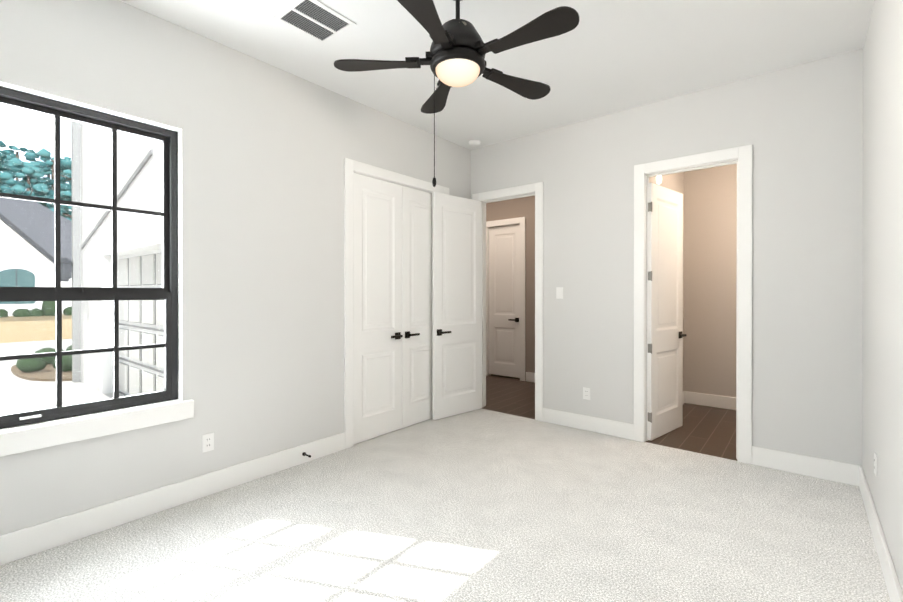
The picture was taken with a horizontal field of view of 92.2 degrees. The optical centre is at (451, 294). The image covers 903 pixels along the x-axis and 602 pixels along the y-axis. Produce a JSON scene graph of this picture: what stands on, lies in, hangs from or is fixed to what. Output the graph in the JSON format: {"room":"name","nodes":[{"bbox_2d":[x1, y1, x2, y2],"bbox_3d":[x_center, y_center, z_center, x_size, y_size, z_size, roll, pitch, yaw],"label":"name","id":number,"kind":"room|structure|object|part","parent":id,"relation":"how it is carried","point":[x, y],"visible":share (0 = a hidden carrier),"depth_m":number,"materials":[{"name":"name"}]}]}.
{"room":"empty bedroom","nodes":[
{"label":"empty bedroom","id":0,"kind":"room"},
{"bbox_2d":[0,0,470,535],"bbox_3d":[-1.251,-0.188,3.491,0.160,3.050,4.480,0,0,39],"label":"wall","id":1,"kind":"structure","parent":0,"point":[266,148],"depth_m":3.00,"materials":[{"name":"white paint"}]},
{"bbox_2d":[0,81,193,456],"bbox_3d":[-2.056,-0.131,2.470,0.184,1.857,1.020,0,0,39],"label":"window unit","id":2,"kind":"structure","parent":1,"relation":"in","point":[167,292],"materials":[{"name":"black"}]},
{"bbox_2d":[0,432,344,565],"bbox_3d":[-1.700,1.267,2.806,0.016,0.145,2.465,0,0,39],"label":"baseboard","id":3,"kind":"structure","parent":1,"relation":"attached to","point":[25,542],"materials":[{"name":"white paint"}]},
{"bbox_2d":[202,432,213,452],"bbox_3d":[-1.625,0.989,2.903,0.008,0.116,0.072,0,0,39],"label":"electrical outlet","id":4,"kind":"object","parent":1,"relation":"attached to","point":[207,442],"visible":1,"depth_m":2.90,"materials":[{"name":"white plastic"}]},
{"bbox_2d":[354,173,402,443],"bbox_3d":[-0.671,0.125,4.065,0.091,2.406,0.605,0,0,39],"label":"closet door","id":5,"kind":"structure","parent":1,"relation":"in","point":[378,335],"depth_m":4.06,"materials":[{"name":"white paint"}]},
{"bbox_2d":[344,158,448,448],"bbox_3d":[-0.539,0.077,4.349,0.181,2.516,1.412,0,0,39],"label":"trim","id":6,"kind":"structure","parent":1,"relation":"attached to","point":[351,167],"depth_m":3.79,"materials":[{"name":"white paint"}]},
{"bbox_2d":[402,186,431,427],"bbox_3d":[-0.286,0.123,4.537,0.091,2.406,0.605,0,0,39],"label":"closet door","id":7,"kind":"structure","parent":1,"relation":"in","point":[417,306],"depth_m":4.47,"materials":[{"name":"white paint"}]},
{"bbox_2d":[354,418,431,444],"bbox_3d":[-0.755,1.359,4.530,0.700,0.050,1.620,0,0,39],"label":"floor","id":8,"kind":"structure","parent":0,"point":[392,432],"depth_m":4.20,"materials":[{"name":"carpet"}]},
{"bbox_2d":[0,408,889,601],"bbox_3d":[0.178,1.366,2.432,3.400,0.050,4.320,0,0,39],"label":"floor","id":9,"kind":"structure","parent":0,"point":[481,505],"depth_m":2.43,"materials":[{"name":"white carpet"}]},
{"bbox_2d":[120,0,873,149],"bbox_3d":[-0.256,-1.764,3.978,6.360,0.100,6.500,0,0,39],"label":"ceiling","id":10,"kind":"structure","parent":0,"point":[604,57],"depth_m":3.02,"materials":[{"name":"white paint"}]},
{"bbox_2d":[273,0,355,44],"bbox_3d":[-0.851,-1.706,2.711,0.350,0.008,0.365,0,0,39],"label":"ceiling vent","id":11,"kind":"object","parent":10,"relation":"in","point":[319,22],"visible":1,"depth_m":2.70,"materials":[{"name":"white plastic"}]},
{"bbox_2d":[334,0,578,186],"bbox_3d":[0.079,-1.151,2.374,1.271,1.117,1.321,0,0,39],"label":"ceiling fan","id":12,"kind":"object","parent":10,"relation":"hanging from","point":[459,50],"visible":1,"depth_m":2.30,"materials":[{"name":"black metal"}]},
{"bbox_3d":[0.034,-1.209,2.406,0.246,0.084,0.246,0,0,39],"label":"lamp glass","id":13,"kind":"part","parent":12,"relation":"part of","materials":[{"name":"white glass"}]},
{"bbox_2d":[469,140,480,146],"bbox_3d":[0.262,-1.697,4.897,0.136,0.040,0.136,0,0,39],"label":"smoke detector","id":14,"kind":"object","parent":10,"relation":"attached to","point":[474,143],"visible":1,"depth_m":4.86,"materials":[{"name":"white plastic"}]},
{"bbox_2d":[482,375,534,418],"bbox_3d":[0.183,1.354,6.391,3.600,0.050,1.820,0,0,39],"label":"floor","id":15,"kind":"structure","parent":0,"point":[511,396],"depth_m":5.67,"materials":[{"name":"brown wood"}]},
{"bbox_2d":[486,164,736,396],"bbox_3d":[1.202,-0.194,5.658,6.300,3.050,1.740,0,0,39],"label":"wall","id":16,"kind":"structure","parent":0,"point":[709,266],"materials":[{"name":"brown paint"}]},
{"bbox_2d":[489,225,519,377],"bbox_3d":[0.840,0.106,6.922,0.594,2.386,0.091,0,0,39],"label":"hall door","id":17,"kind":"structure","parent":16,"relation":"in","point":[504,300],"depth_m":6.93,"materials":[{"name":"white paint"}]},
{"bbox_2d":[486,217,524,380],"bbox_3d":[0.853,0.069,6.938,0.792,2.516,0.121,0,0,39],"label":"trim","id":18,"kind":"structure","parent":16,"relation":"attached to","point":[520,221],"depth_m":6.69,"materials":[{"name":"white paint"}]},
{"bbox_2d":[526,372,534,382],"bbox_3d":[1.612,1.257,6.259,1.220,0.145,0.016,0,0,39],"label":"baseboard","id":19,"kind":"structure","parent":16,"relation":"attached to","point":[530,377],"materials":[{"name":"white paint"}]},
{"bbox_2d":[656,176,661,183],"bbox_3d":[2.097,-1.165,4.382,0.035,0.100,0.100,0,0,39],"label":"lamp","id":20,"kind":"object","parent":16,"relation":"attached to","point":[659,179],"visible":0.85,"depth_m":4.36,"materials":[{"name":"white"}]},
{"bbox_2d":[683,391,685,403],"bbox_3d":[2.339,1.261,4.702,0.016,0.145,1.670,0,0,39],"label":"baseboard","id":21,"kind":"structure","parent":16,"relation":"attached to","point":[684,392],"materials":[{"name":"white paint"}]},
{"bbox_2d":[686,391,735,409],"bbox_3d":[3.476,1.261,4.841,1.540,0.145,0.016,0,0,39],"label":"baseboard","id":22,"kind":"structure","parent":16,"relation":"attached to","point":[717,401],"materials":[{"name":"white paint"}]},
{"bbox_2d":[471,48,862,465],"bbox_3d":[1.582,-0.189,4.147,3.720,3.050,0.120,0,0,39],"label":"wall","id":23,"kind":"structure","parent":0,"point":[799,128],"depth_m":3.39,"materials":[{"name":"white paint"}]},
{"bbox_2d":[432,192,481,419],"bbox_3d":[0.095,0.123,4.819,0.729,2.406,0.100,0,0,-42],"label":"entry door","id":24,"kind":"structure","parent":23,"relation":"in","point":[456,305],"depth_m":4.79,"materials":[{"name":"white paint"}]},
{"bbox_2d":[472,182,542,420],"bbox_3d":[0.651,0.075,4.908,0.917,2.516,0.160,0,0,39],"label":"trim","id":25,"kind":"structure","parent":23,"relation":"attached to","point":[533,189],"depth_m":4.61,"materials":[{"name":"white paint"}]},
{"bbox_2d":[556,287,562,298],"bbox_3d":[1.107,-0.015,4.451,0.072,0.116,0.011,0,0,39],"label":"light switch","id":26,"kind":"object","parent":23,"relation":"attached to","point":[559,292],"visible":1,"depth_m":4.45,"materials":[{"name":"white plastic"}]},
{"bbox_2d":[583,387,589,399],"bbox_3d":[1.329,0.975,4.274,0.072,0.116,0.008,0,0,39],"label":"electrical outlet","id":27,"kind":"object","parent":23,"relation":"attached to","point":[586,393],"visible":1,"depth_m":4.27,"materials":[{"name":"white plastic"}]},
{"bbox_2d":[543,408,633,439],"bbox_3d":[1.319,1.263,4.279,0.930,0.145,0.016,0,0,39],"label":"baseboard","id":28,"kind":"structure","parent":23,"relation":"attached to","point":[579,421],"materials":[{"name":"white paint"}]},
{"bbox_2d":[648,183,686,440],"bbox_3d":[2.060,0.157,4.176,0.704,2.342,0.147,0,0,-41],"label":"door","id":29,"kind":"structure","parent":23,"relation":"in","point":[666,335],"depth_m":4.13,"materials":[{"name":"white paint"}]},
{"bbox_2d":[634,144,751,463],"bbox_3d":[2.063,0.079,3.755,0.892,2.516,0.160,0,0,39],"label":"trim","id":30,"kind":"structure","parent":23,"relation":"attached to","point":[741,157],"depth_m":3.53,"materials":[{"name":"white paint"}]},
{"bbox_2d":[752,446,855,485],"bbox_3d":[2.593,1.266,3.238,0.600,0.145,0.016,0,0,39],"label":"baseboard","id":31,"kind":"structure","parent":23,"relation":"attached to","point":[831,470],"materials":[{"name":"white paint"}]},
{"bbox_2d":[646,403,736,460],"bbox_3d":[2.900,1.361,4.160,1.570,0.050,1.800,0,0,39],"label":"floor","id":32,"kind":"structure","parent":0,"point":[708,430],"depth_m":4.17,"materials":[{"name":"brown wood"}]},
{"bbox_2d":[862,0,902,591],"bbox_3d":[1.506,-0.181,1.239,0.160,3.050,4.480,0,0,39],"label":"wall","id":33,"kind":"structure","parent":0,"point":[882,351],"depth_m":2.18,"materials":[{"name":"white paint"}]},
{"bbox_2d":[874,452,876,476],"bbox_3d":[2.352,0.941,2.411,0.008,0.116,0.072,0,0,39],"label":"electrical outlet","id":34,"kind":"object","parent":33,"relation":"attached to","point":[875,463],"visible":1,"depth_m":2.39,"materials":[{"name":"white plastic"}]},
{"bbox_2d":[856,465,902,601],"bbox_3d":[1.489,1.271,1.361,0.016,0.145,4.320,0,0,39],"label":"baseboard","id":35,"kind":"structure","parent":33,"relation":"attached to","point":[893,586],"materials":[{"name":"white paint"}]},
{"label":"outside","id":36,"kind":"structure","parent":0,"visible":0},
{"bbox_2d":[0,121,163,414],"bbox_3d":[-77.296,-8.704,68.445,199.838,21.098,400.000,0,0,39],"label":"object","id":37,"kind":"structure","parent":36,"point":[97,274],"depth_m":7.20,"materials":[{"name":"glass"}]}
]}

